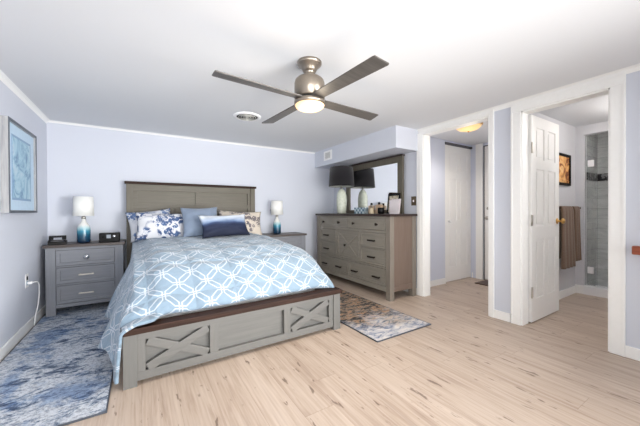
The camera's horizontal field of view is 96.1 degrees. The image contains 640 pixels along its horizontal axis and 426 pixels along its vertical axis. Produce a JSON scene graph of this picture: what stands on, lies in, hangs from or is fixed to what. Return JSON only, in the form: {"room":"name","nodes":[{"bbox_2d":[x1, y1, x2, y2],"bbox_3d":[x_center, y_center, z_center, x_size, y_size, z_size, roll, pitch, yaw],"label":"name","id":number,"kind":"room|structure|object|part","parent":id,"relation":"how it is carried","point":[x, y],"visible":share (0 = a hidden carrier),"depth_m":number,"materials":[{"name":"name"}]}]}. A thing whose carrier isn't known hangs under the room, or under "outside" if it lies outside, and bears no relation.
{"room":"bedroom","nodes":[
{"label":"bedroom","id":0,"kind":"room"},
{"bbox_2d":[0,80,47,347],"bbox_3d":[-1.448,0.029,0.528,0.105,2.150,6.630,0,0,-32],"label":"wall","id":1,"kind":"structure","parent":0,"point":[23,236],"depth_m":2.58,"materials":[{"name":"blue paint"}]},
{"bbox_2d":[0,115,36,212],"bbox_3d":[-2.585,-0.371,2.487,0.048,0.740,0.704,0,0,-32],"label":"framed print","id":2,"kind":"object","parent":1,"relation":"attached to","point":[18,145],"visible":1,"depth_m":2.39,"materials":[{"name":"blue paper"}]},
{"bbox_2d":[0,304,45,361],"bbox_3d":[-1.392,1.061,0.566,0.014,0.085,6.430,0,0,-32],"label":"baseboard","id":3,"kind":"structure","parent":1,"relation":"attached to","point":[11,343],"depth_m":2.48,"materials":[{"name":"white wood"}]},
{"bbox_2d":[25,273,28,287],"bbox_3d":[-2.709,0.626,2.660,0.008,0.124,0.076,0,0,-32],"label":"wall outlet","id":4,"kind":"object","parent":1,"relation":"attached to","point":[26,275],"visible":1,"depth_m":2.64,"materials":[{"name":"white plastic"}]},
{"bbox_2d":[27,281,39,324],"bbox_3d":[-2.706,0.857,2.731,0.052,0.442,0.154,0,0,-21],"label":"power cord","id":5,"kind":"object","parent":1,"relation":"attached to","point":[28,282],"visible":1,"depth_m":2.77,"materials":[{"name":"white plastic"}]},
{"bbox_2d":[47,122,333,270],"bbox_3d":[-1.356,0.004,4.436,4.195,2.150,0.100,0,0,-32],"label":"wall","id":6,"kind":"structure","parent":0,"point":[96,163],"depth_m":3.87,"materials":[{"name":"blue paint"}]},
{"bbox_2d":[0,0,639,151],"bbox_3d":[1.427,-1.196,2.322,6.900,0.250,6.630,0,0,-32],"label":"ceiling","id":7,"kind":"structure","parent":0,"point":[136,65],"depth_m":1.98,"materials":[{"name":"paint"}]},
{"bbox_2d":[233,112,260,120],"bbox_3d":[-0.803,-1.056,3.174,0.300,0.020,0.300,0,0,-32],"label":"ceiling vent","id":8,"kind":"object","parent":7,"relation":"in","point":[244,116],"visible":1,"depth_m":3.14,"materials":[{"name":"white plastic"}]},
{"bbox_2d":[212,55,388,123],"bbox_3d":[-0.074,-0.894,2.033,1.010,0.337,1.010,0,0,8],"label":"ceiling fan","id":9,"kind":"object","parent":7,"relation":"hanging from","point":[310,89],"visible":1,"depth_m":1.93,"materials":[{"name":"silver metal"}]},
{"bbox_3d":[-0.374,-0.798,1.816,0.603,0.025,0.109,-1,0,-38],"label":"blade","id":10,"kind":"part","parent":9,"relation":"part of","materials":[{"name":"grey wood"}]},
{"bbox_3d":[-0.291,-0.802,2.334,0.109,0.025,0.603,-1,0,-38],"label":"blade","id":11,"kind":"part","parent":9,"relation":"part of","materials":[{"name":"grey wood"}]},
{"bbox_3d":[-0.073,-0.744,2.034,0.208,0.037,0.208,0,0,-32],"label":"lamp glass","id":12,"kind":"part","parent":9,"relation":"part of","materials":[{"name":"white glass"}]},
{"bbox_3d":[0.144,-0.800,1.733,0.109,0.025,0.603,-1,0,-38],"label":"blade","id":13,"kind":"part","parent":9,"relation":"part of","materials":[{"name":"grey wood"}]},
{"bbox_3d":[0.228,-0.804,2.251,0.603,0.025,0.109,-1,0,-38],"label":"blade","id":14,"kind":"part","parent":9,"relation":"part of","materials":[{"name":"wood"}]},
{"bbox_2d":[456,122,482,132],"bbox_3d":[1.830,-1.044,3.547,0.316,0.104,0.316,0,0,-32],"label":"ceiling light","id":15,"kind":"object","parent":7,"relation":"attached to","point":[474,127],"visible":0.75,"depth_m":3.48,"materials":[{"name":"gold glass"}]},
{"bbox_2d":[3,272,639,425],"bbox_3d":[1.481,1.118,2.363,7.000,0.080,6.630,0,0,-32],"label":"floor","id":16,"kind":"structure","parent":0,"point":[468,367],"depth_m":1.88,"materials":[{"name":"brown wood"}]},
{"bbox_2d":[0,301,112,425],"bbox_3d":[-2.119,1.089,2.429,0.711,0.010,2.458,0,0,-32],"label":"area rug","id":17,"kind":"object","parent":16,"relation":"on","point":[57,374],"visible":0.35,"depth_m":1.95,"materials":[{"name":"blue carpet"}]},
{"bbox_2d":[43,239,125,316],"bbox_3d":[-2.656,0.708,3.307,0.700,0.745,0.400,0,0,-32],"label":"nightstand","id":18,"kind":"object","parent":17,"relation":"on","point":[76,274],"visible":0.9,"depth_m":3.15,"materials":[{"name":"grey wood"}]},
{"bbox_3d":[-2.829,0.726,3.028,0.080,0.715,0.050,0,0,-32],"label":"leg","id":19,"kind":"part","parent":18,"relation":"part of","materials":[{"name":"grey wood"}]},
{"bbox_2d":[48,235,66,244],"bbox_3d":[-2.829,0.291,3.103,0.150,0.092,0.120,-1,0,-38],"label":"telephone","id":20,"kind":"object","parent":18,"relation":"on","point":[51,241],"visible":1,"depth_m":3.07,"materials":[{"name":"black plastic"}]},
{"bbox_2d":[72,196,93,242],"bbox_3d":[-2.682,0.075,3.265,0.192,0.520,0.192,0,0,-14],"label":"table lamp","id":21,"kind":"object","parent":18,"relation":"on","point":[83,206],"visible":1,"depth_m":3.21,"materials":[{"name":"white fabric"}]},
{"bbox_3d":[-2.683,-0.076,3.264,0.192,0.218,0.192,0,0,-32],"label":"lamp shade","id":22,"kind":"part","parent":21,"relation":"part of","materials":[{"name":"white fabric"}]},
{"bbox_3d":[-2.575,0.478,3.175,0.502,0.162,0.033,0,0,-32],"label":"drawer","id":23,"kind":"part","parent":18,"relation":"part of","materials":[{"name":"grey wood"}]},
{"bbox_3d":[-2.574,0.667,3.177,0.502,0.168,0.033,0,0,-32],"label":"drawer","id":24,"kind":"part","parent":18,"relation":"part of","materials":[{"name":"grey wood"}]},
{"bbox_3d":[-2.574,0.869,3.178,0.502,0.188,0.033,0,0,-32],"label":"drawer","id":25,"kind":"part","parent":18,"relation":"part of","materials":[{"name":"grey wood"}]},
{"bbox_2d":[99,232,119,241],"bbox_3d":[-2.441,0.281,3.340,0.190,0.105,0.109,0,0,-30],"label":"clock radio","id":26,"kind":"object","parent":18,"relation":"on","point":[111,236],"visible":0.99,"depth_m":3.30,"materials":[{"name":"black plastic"}]},
{"bbox_3d":[-2.329,0.722,3.341,0.080,0.715,0.050,0,0,-32],"label":"leg","id":27,"kind":"part","parent":18,"relation":"part of","materials":[{"name":"grey wood"}]},
{"bbox_2d":[120,181,341,390],"bbox_3d":[-1.127,0.342,3.157,1.706,1.487,2.253,-1,0,-33],"label":"bed","id":28,"kind":"object","parent":16,"relation":"on","point":[169,344],"visible":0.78,"depth_m":2.28,"materials":[{"name":"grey wood"}]},
{"bbox_3d":[-2.395,0.361,3.626,0.070,1.455,0.065,-1,0,-33],"label":"headboard post","id":29,"kind":"part","parent":28,"relation":"part of","materials":[{"name":"grey wood"}]},
{"bbox_3d":[-1.203,0.928,1.823,0.075,0.333,0.079,-1,0,-33],"label":"footboard post","id":30,"kind":"part","parent":28,"relation":"part of","materials":[{"name":"grey wood"}]},
{"bbox_3d":[-1.728,0.180,4.066,1.530,1.105,0.043,-1,0,-33],"label":"headboard panel","id":31,"kind":"part","parent":28,"relation":"part of","materials":[{"name":"grey wood"}]},
{"bbox_2d":[97,233,333,384],"bbox_3d":[-1.113,0.649,3.072,1.917,0.747,2.128,-1,0,-33],"label":"comforter","id":32,"kind":"object","parent":28,"relation":"on","point":[171,275],"visible":0.91,"depth_m":2.35,"materials":[{"name":"blue fabric"}]},
{"bbox_2d":[125,208,169,241],"bbox_3d":[-2.099,0.142,3.584,0.532,0.409,0.204,-1,0,-42],"label":"pillow","id":33,"kind":"object","parent":32,"relation":"on","point":[131,217],"visible":0.25,"depth_m":3.45,"materials":[{"name":"white fabric"}]},
{"bbox_2d":[134,212,182,240],"bbox_3d":[-1.882,0.159,3.491,0.619,0.336,0.230,0,0,-30],"label":"pillow","id":34,"kind":"object","parent":32,"relation":"on","point":[148,225],"visible":0.77,"depth_m":3.40,"materials":[{"name":"white fabric"}]},
{"bbox_2d":[180,207,216,236],"bbox_3d":[-1.484,0.110,3.580,0.446,0.377,0.216,-1,0,-33],"label":"throw pillow","id":35,"kind":"object","parent":32,"relation":"on","point":[192,226],"visible":0.63,"depth_m":3.49,"materials":[{"name":"blue fabric"}]},
{"bbox_2d":[198,214,249,238],"bbox_3d":[-1.163,0.153,3.521,0.591,0.274,0.195,-1,0,-40],"label":"lumbar pillow","id":36,"kind":"object","parent":32,"relation":"on","point":[212,226],"visible":1,"depth_m":3.45,"materials":[{"name":"blue fabric"}]},
{"bbox_2d":[218,210,261,234],"bbox_3d":[-1.133,0.155,4.114,0.629,0.396,0.223,0,0,-25],"label":"pillow","id":37,"kind":"object","parent":32,"relation":"on","point":[252,219],"visible":0.4,"depth_m":4.13,"materials":[{"name":"beige fabric"}]},
{"bbox_3d":[-0.532,0.907,2.263,1.530,0.303,0.054,-1,0,-33],"label":"footboard panel","id":38,"kind":"part","parent":28,"relation":"part of","materials":[{"name":"grey wood"}]},
{"bbox_2d":[158,288,314,318],"bbox_3d":[-1.176,0.705,3.236,1.500,0.240,1.890,-1,0,-33],"label":"mattress","id":39,"kind":"object","parent":28,"relation":"on","point":[307,290],"visible":0.03,"depth_m":2.40,"materials":[{"name":"white fabric"}]},
{"bbox_3d":[-1.059,0.349,4.507,0.070,1.455,0.065,-1,0,-33],"label":"headboard post","id":40,"kind":"part","parent":28,"relation":"part of","materials":[{"name":"grey wood"}]},
{"bbox_3d":[0.137,0.916,2.707,0.075,0.333,0.079,-1,0,-33],"label":"footboard post","id":41,"kind":"part","parent":28,"relation":"part of","materials":[{"name":"grey wood"}]},
{"bbox_2d":[262,232,306,250],"bbox_3d":[-0.606,0.702,4.589,0.700,0.745,0.400,0,0,-32],"label":"nightstand","id":42,"kind":"object","parent":16,"relation":"on","point":[297,239],"visible":0.2,"depth_m":4.52,"materials":[{"name":"grey wood"}]},
{"bbox_2d":[271,201,282,233],"bbox_3d":[-0.684,0.069,4.574,0.192,0.520,0.192,0,0,-14],"label":"table lamp","id":43,"kind":"object","parent":42,"relation":"on","point":[276,206],"visible":1,"depth_m":4.51,"materials":[{"name":"white fabric"}]},
{"bbox_3d":[-0.685,-0.082,4.573,0.192,0.218,0.192,0,0,-32],"label":"lamp shade","id":44,"kind":"part","parent":43,"relation":"part of","materials":[{"name":"white fabric"}]},
{"bbox_3d":[-0.525,0.472,4.458,0.502,0.162,0.033,0,0,-32],"label":"drawer","id":45,"kind":"part","parent":42,"relation":"part of","materials":[{"name":"grey wood"}]},
{"bbox_3d":[-0.279,0.715,4.623,0.080,0.715,0.050,0,0,-32],"label":"leg","id":46,"kind":"part","parent":42,"relation":"part of","materials":[{"name":"grey wood"}]},
{"bbox_2d":[315,213,416,301],"bbox_3d":[0.590,0.540,4.316,0.499,1.060,1.726,0,0,-32],"label":"dresser","id":47,"kind":"object","parent":16,"relation":"on","point":[377,251],"visible":0.98,"depth_m":3.77,"materials":[{"name":"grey wood"}]},
{"bbox_3d":[-0.001,0.554,4.902,0.070,1.030,0.070,0,0,-32],"label":"leg","id":48,"kind":"part","parent":47,"relation":"part of","materials":[{"name":"grey wood"}]},
{"bbox_3d":[0.137,0.350,4.652,0.032,0.190,0.470,0,0,-32],"label":"drawer","id":49,"kind":"part","parent":47,"relation":"part of","materials":[{"name":"grey wood"}]},
{"bbox_3d":[0.138,0.565,4.653,0.032,0.200,0.470,0,0,-32],"label":"drawer","id":50,"kind":"part","parent":47,"relation":"part of","materials":[{"name":"grey wood"}]},
{"bbox_3d":[0.210,0.142,4.532,0.032,0.142,0.750,0,0,-32],"label":"drawer","id":51,"kind":"part","parent":47,"relation":"part of","materials":[{"name":"grey wood"}]},
{"bbox_3d":[0.213,0.801,4.536,0.032,0.210,0.750,0,0,-32],"label":"drawer","id":52,"kind":"part","parent":47,"relation":"part of","materials":[{"name":"grey wood"}]},
{"bbox_2d":[329,166,353,213],"bbox_3d":[0.353,-0.367,4.702,0.420,0.752,0.420,0,0,-32],"label":"table lamp","id":53,"kind":"object","parent":47,"relation":"on","point":[341,177],"visible":1,"depth_m":4.57,"materials":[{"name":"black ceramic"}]},
{"bbox_3d":[0.352,-0.587,4.700,0.420,0.312,0.420,0,0,-32],"label":"lamp shade","id":54,"kind":"part","parent":53,"relation":"part of","materials":[{"name":"black fabric"}]},
{"bbox_3d":[0.414,0.462,4.209,0.032,0.410,0.515,0,0,-32],"label":"door","id":55,"kind":"part","parent":47,"relation":"part of","materials":[{"name":"grey wood"}]},
{"bbox_3d":[0.417,0.482,4.208,0.029,0.880,1.550,0,0,-32],"label":"frame","id":56,"kind":"part","parent":47,"relation":"part of","materials":[{"name":"grey wood"}]},
{"bbox_2d":[354,207,367,213],"bbox_3d":[0.626,-0.036,4.355,0.106,0.092,0.206,-1,0,-38],"label":"trinket box","id":57,"kind":"object","parent":47,"relation":"on","point":[364,210],"visible":1,"depth_m":4.29,"materials":[{"name":"blue ceramic"}]},
{"bbox_3d":[0.622,0.144,3.872,0.032,0.142,0.745,0,0,-32],"label":"drawer","id":58,"kind":"part","parent":47,"relation":"part of","materials":[{"name":"grey wood"}]},
{"bbox_3d":[0.625,0.803,3.876,0.032,0.210,0.745,0,0,-32],"label":"drawer","id":59,"kind":"part","parent":47,"relation":"part of","materials":[{"name":"grey wood"}]},
{"bbox_2d":[368,203,374,213],"bbox_3d":[0.761,-0.069,4.250,0.050,0.157,0.090,0,0,-32],"label":"perfume bottle","id":60,"kind":"object","parent":47,"relation":"on","point":[369,207],"visible":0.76,"depth_m":4.24,"materials":[{"name":"beige glass"}]},
{"bbox_3d":[0.695,0.568,3.763,0.032,0.200,0.480,0,0,-32],"label":"drawer","id":61,"kind":"part","parent":47,"relation":"part of","materials":[{"name":"grey wood"}]},
{"bbox_3d":[0.694,0.353,3.761,0.032,0.190,0.480,0,0,-32],"label":"drawer","id":62,"kind":"part","parent":47,"relation":"part of","materials":[{"name":"grey wood"}]},
{"bbox_2d":[346,154,404,213],"bbox_3d":[0.791,-0.394,4.421,0.052,0.805,1.274,0,0,-32],"label":"dresser mirror","id":63,"kind":"object","parent":47,"relation":"on","point":[374,180],"visible":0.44,"depth_m":4.31,"materials":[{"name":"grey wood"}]},
{"bbox_3d":[0.795,-0.374,4.424,0.006,0.685,1.130,0,0,-32],"label":"glass","id":64,"kind":"part","parent":63,"relation":"part of","materials":[{"name":"silver mirror"}]},
{"bbox_2d":[375,202,382,213],"bbox_3d":[0.840,-0.073,4.087,0.050,0.167,0.110,0,0,-32],"label":"perfume bottle","id":65,"kind":"object","parent":47,"relation":"on","point":[378,205],"visible":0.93,"depth_m":4.08,"materials":[{"name":"beige glass"}]},
{"bbox_2d":[378,208,383,213],"bbox_3d":[0.836,-0.031,3.943,0.094,0.085,0.094,0,0,-32],"label":"ceramic jar","id":66,"kind":"object","parent":47,"relation":"on","point":[380,210],"visible":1,"depth_m":3.91,"materials":[{"name":"black ceramic"}]},
{"bbox_3d":[0.859,0.559,3.529,0.070,1.030,0.070,0,0,-32],"label":"leg","id":67,"kind":"part","parent":47,"relation":"part of","materials":[{"name":"grey wood"}]},
{"bbox_2d":[387,193,400,213],"bbox_3d":[1.014,-0.129,3.970,0.046,0.280,0.250,0,0,-23],"label":"picture frame","id":68,"kind":"object","parent":47,"relation":"on","point":[395,195],"visible":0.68,"depth_m":4.00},
{"bbox_2d":[388,195,398,211],"bbox_3d":[1.016,-0.124,3.971,0.008,0.230,0.210,6,-2,-23],"label":"print","id":69,"kind":"object","parent":68,"relation":"attached to","point":[390,197],"depth_m":4.02},
{"bbox_2d":[389,199,400,213],"bbox_3d":[0.999,-0.087,3.825,0.039,0.198,0.190,0,0,-26],"label":"greeting card","id":70,"kind":"object","parent":47,"relation":"on","point":[394,204],"visible":1,"depth_m":3.81,"materials":[{"name":"white paper"}]},
{"bbox_3d":[1.040,0.505,3.614,0.330,0.925,0.018,0,0,-32],"label":"panel","id":71,"kind":"part","parent":47,"relation":"part of","materials":[{"name":"grey wood"}]},
{"bbox_3d":[1.198,0.556,3.741,0.070,1.030,0.070,0,0,-32],"label":"leg","id":72,"kind":"part","parent":47,"relation":"part of","materials":[{"name":"wood"}]},
{"bbox_2d":[340,290,430,342],"bbox_3d":[0.198,1.071,3.507,0.698,0.010,2.178,0,0,-32],"label":"runner rug","id":73,"kind":"object","parent":16,"relation":"on","point":[377,322],"visible":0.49,"depth_m":2.89,"materials":[{"name":"multicoloured fabric"}]},
{"bbox_2d":[475,280,487,285],"bbox_3d":[2.576,1.055,4.245,0.315,0.012,0.420,0,0,-32],"label":"door mat","id":74,"kind":"object","parent":16,"relation":"on","point":[484,282],"visible":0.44,"depth_m":4.34,"materials":[{"name":"brown fabric"}]},
{"bbox_2d":[315,125,417,168],"bbox_3d":[0.594,-0.945,4.455,0.415,0.272,1.930,0,0,-32],"label":"wall","id":75,"kind":"structure","parent":0,"point":[394,140],"depth_m":3.96,"materials":[{"name":"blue paint"}]},
{"bbox_2d":[0,63,639,153],"bbox_3d":[0.277,-1.041,1.603,3.975,0.040,6.430,0,0,-32],"label":"trim","id":76,"kind":"structure","parent":75,"relation":"attached to","point":[636,67],"depth_m":2.83,"materials":[{"name":"white wood"}]},
{"bbox_2d":[324,149,331,160],"bbox_3d":[0.128,-0.961,4.795,0.014,0.156,0.240,0,0,-32],"label":"air vent","id":77,"kind":"object","parent":75,"relation":"in","point":[327,154],"visible":1,"depth_m":4.77,"materials":[{"name":"white plastic"}]},
{"bbox_2d":[430,137,471,280],"bbox_3d":[1.911,-0.019,4.403,1.530,2.165,0.080,0,0,-32],"label":"wall","id":78,"kind":"structure","parent":0,"point":[437,146],"depth_m":4.25,"materials":[{"name":"paint"}]},
{"bbox_2d":[445,145,470,281],"bbox_3d":[2.183,0.004,4.534,0.700,2.090,0.081,0,0,-32],"label":"door","id":79,"kind":"structure","parent":78,"relation":"in","point":[457,159],"depth_m":4.53,"materials":[{"name":"white paint"}]},
{"bbox_2d":[445,142,471,148],"bbox_3d":[2.169,-1.059,4.542,0.710,0.030,0.072,0,0,-32],"label":"trim","id":80,"kind":"structure","parent":78,"relation":"attached to","point":[446,143],"depth_m":4.50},
{"bbox_2d":[472,142,487,279],"bbox_3d":[2.827,-0.022,4.269,0.080,2.165,1.120,0,0,-32],"label":"door frame","id":81,"kind":"structure","parent":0,"point":[484,144],"depth_m":4.69,"materials":[{"name":"paint"}]},
{"bbox_2d":[483,145,487,279],"bbox_3d":[2.841,-0.002,4.206,0.022,2.125,0.878,0,0,-32],"label":"trim","id":82,"kind":"structure","parent":81,"relation":"attached to","point":[485,145],"depth_m":4.56,"materials":[{"name":"white wood"}]},
{"bbox_2d":[485,146,487,278],"bbox_3d":[2.825,-0.002,4.199,0.106,2.100,0.860,0,0,-32],"label":"door","id":83,"kind":"structure","parent":81,"relation":"in","point":[486,147],"depth_m":4.54,"materials":[{"name":"white paint"}]},
{"bbox_2d":[334,70,639,348],"bbox_3d":[2.014,-0.001,2.693,0.110,2.150,6.430,0,0,-32],"label":"wall","id":84,"kind":"structure","parent":0,"point":[502,118],"depth_m":2.83,"materials":[{"name":"blue paint"}]},
{"bbox_2d":[411,196,415,205],"bbox_3d":[1.239,-0.160,3.812,0.014,0.120,0.076,0,0,-32],"label":"light switch","id":85,"kind":"object","parent":84,"relation":"attached to","point":[413,198],"visible":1,"depth_m":3.81,"materials":[{"name":"brown metal"}]},
{"bbox_2d":[417,133,482,295],"bbox_3d":[2.146,-0.017,3.811,1.559,2.165,1.035,0,0,-32],"label":"trim","id":86,"kind":"structure","parent":84,"relation":"attached to","point":[479,147],"depth_m":4.58,"materials":[{"name":"white wood"}]},
{"bbox_2d":[419,109,493,317],"bbox_3d":[1.584,0.006,3.363,0.136,2.130,0.918,0,0,-32],"label":"trim","id":87,"kind":"structure","parent":84,"relation":"attached to","point":[424,135],"depth_m":3.61,"materials":[{"name":"white wood"}]},
{"bbox_2d":[430,272,582,299],"bbox_3d":[2.586,1.011,3.526,1.730,0.110,2.130,0,0,-32],"label":"baseboard","id":88,"kind":"structure","parent":84,"relation":"attached to","point":[564,293],"depth_m":3.79,"materials":[{"name":"white wood"}]},
{"bbox_2d":[403,288,639,360],"bbox_3d":[1.966,1.032,2.666,0.014,0.085,6.430,0,0,-32],"label":"baseboard","id":89,"kind":"structure","parent":84,"relation":"attached to","point":[630,352],"depth_m":2.15,"materials":[{"name":"white wood"}]},
{"bbox_2d":[528,115,565,322],"bbox_3d":[2.324,0.054,2.933,0.662,2.010,0.105,0,0,-32],"label":"door","id":90,"kind":"structure","parent":84,"relation":"in","point":[543,135],"depth_m":2.91,"materials":[{"name":"white paint"}]},
{"bbox_3d":[2.567,0.087,3.065,0.060,0.060,0.070,0,0,-32],"label":"knob","id":91,"kind":"part","parent":90,"relation":"part of","materials":[{"name":"gold metal"}]},
{"bbox_2d":[511,72,625,356],"bbox_3d":[2.120,0.012,2.506,0.136,2.125,0.782,0,0,-32],"label":"trim","id":92,"kind":"structure","parent":84,"relation":"attached to","point":[614,86],"depth_m":2.26,"materials":[{"name":"white wood"}]},
{"bbox_2d":[632,246,639,254],"bbox_3d":[2.465,0.291,1.787,0.090,0.107,0.715,0,0,-32],"label":"handrail","id":93,"kind":"object","parent":84,"relation":"attached to","point":[635,249],"visible":1,"depth_m":2.05,"materials":[{"name":"brown wood"}]},
{"bbox_2d":[528,112,574,290],"bbox_3d":[2.656,-0.034,3.401,1.730,2.200,0.056,0,0,-32],"label":"wall","id":94,"kind":"structure","parent":0,"point":[566,132],"depth_m":3.68,"materials":[{"name":"paint"}]},
{"bbox_2d":[559,152,570,185],"bbox_3d":[3.027,-0.542,3.583,0.450,0.390,0.025,0,0,-32],"label":"framed print","id":95,"kind":"object","parent":94,"relation":"attached to","point":[564,159],"visible":0.56,"depth_m":3.61},
{"bbox_2d":[575,121,607,285],"bbox_3d":[4.054,-0.037,2.891,0.100,2.200,2.403,0,0,-32],"label":"wall","id":96,"kind":"structure","parent":0,"point":[581,132],"depth_m":3.78,"materials":[{"name":"paint"}]},
{"bbox_2d":[583,285,607,298],"bbox_3d":[3.873,1.004,3.552,0.520,0.110,0.809,0,0,-32],"label":"trim","id":97,"kind":"structure","parent":96,"relation":"attached to","point":[597,291],"depth_m":3.66,"materials":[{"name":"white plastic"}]},
{"bbox_2d":[585,133,607,287],"bbox_3d":[3.705,-0.029,3.448,0.024,1.955,0.797,0,0,-32],"label":"shower door","id":98,"kind":"structure","parent":96,"relation":"attached to","point":[596,146],"depth_m":3.69,"materials":[{"name":"clear glass"}]},
{"bbox_3d":[3.523,-0.029,3.740,0.008,1.955,0.109,0,0,-32],"label":"fixed pane","id":99,"kind":"part","parent":98,"relation":"part of","materials":[{"name":"clear glass"}]},
{"bbox_3d":[3.736,-0.032,3.398,0.008,1.947,0.680,0,0,-32],"label":"door pane","id":100,"kind":"part","parent":98,"relation":"part of","materials":[{"name":"clear glass"}]},
{"bbox_3d":[3.083,-0.062,3.594,0.744,0.044,0.070,0,0,-32],"label":"towel bar","id":101,"kind":"object","parent":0,"visible":0},
{"bbox_2d":[559,206,575,268],"bbox_3d":[3.004,0.290,3.502,0.358,0.748,0.069,0,0,-32],"label":"bath towel","id":102,"kind":"object","parent":101,"relation":"hanging from","point":[566,230],"visible":0.94,"depth_m":3.46,"materials":[{"name":"brown fabric"}]},
{"bbox_2d":[572,206,581,260],"bbox_3d":[3.265,0.258,3.665,0.205,0.688,0.068,0,0,-32],"label":"bath towel","id":103,"kind":"object","parent":101,"relation":"hanging from","point":[577,228],"visible":0.75,"depth_m":3.64,"materials":[{"name":"brown fabric"}]}
]}

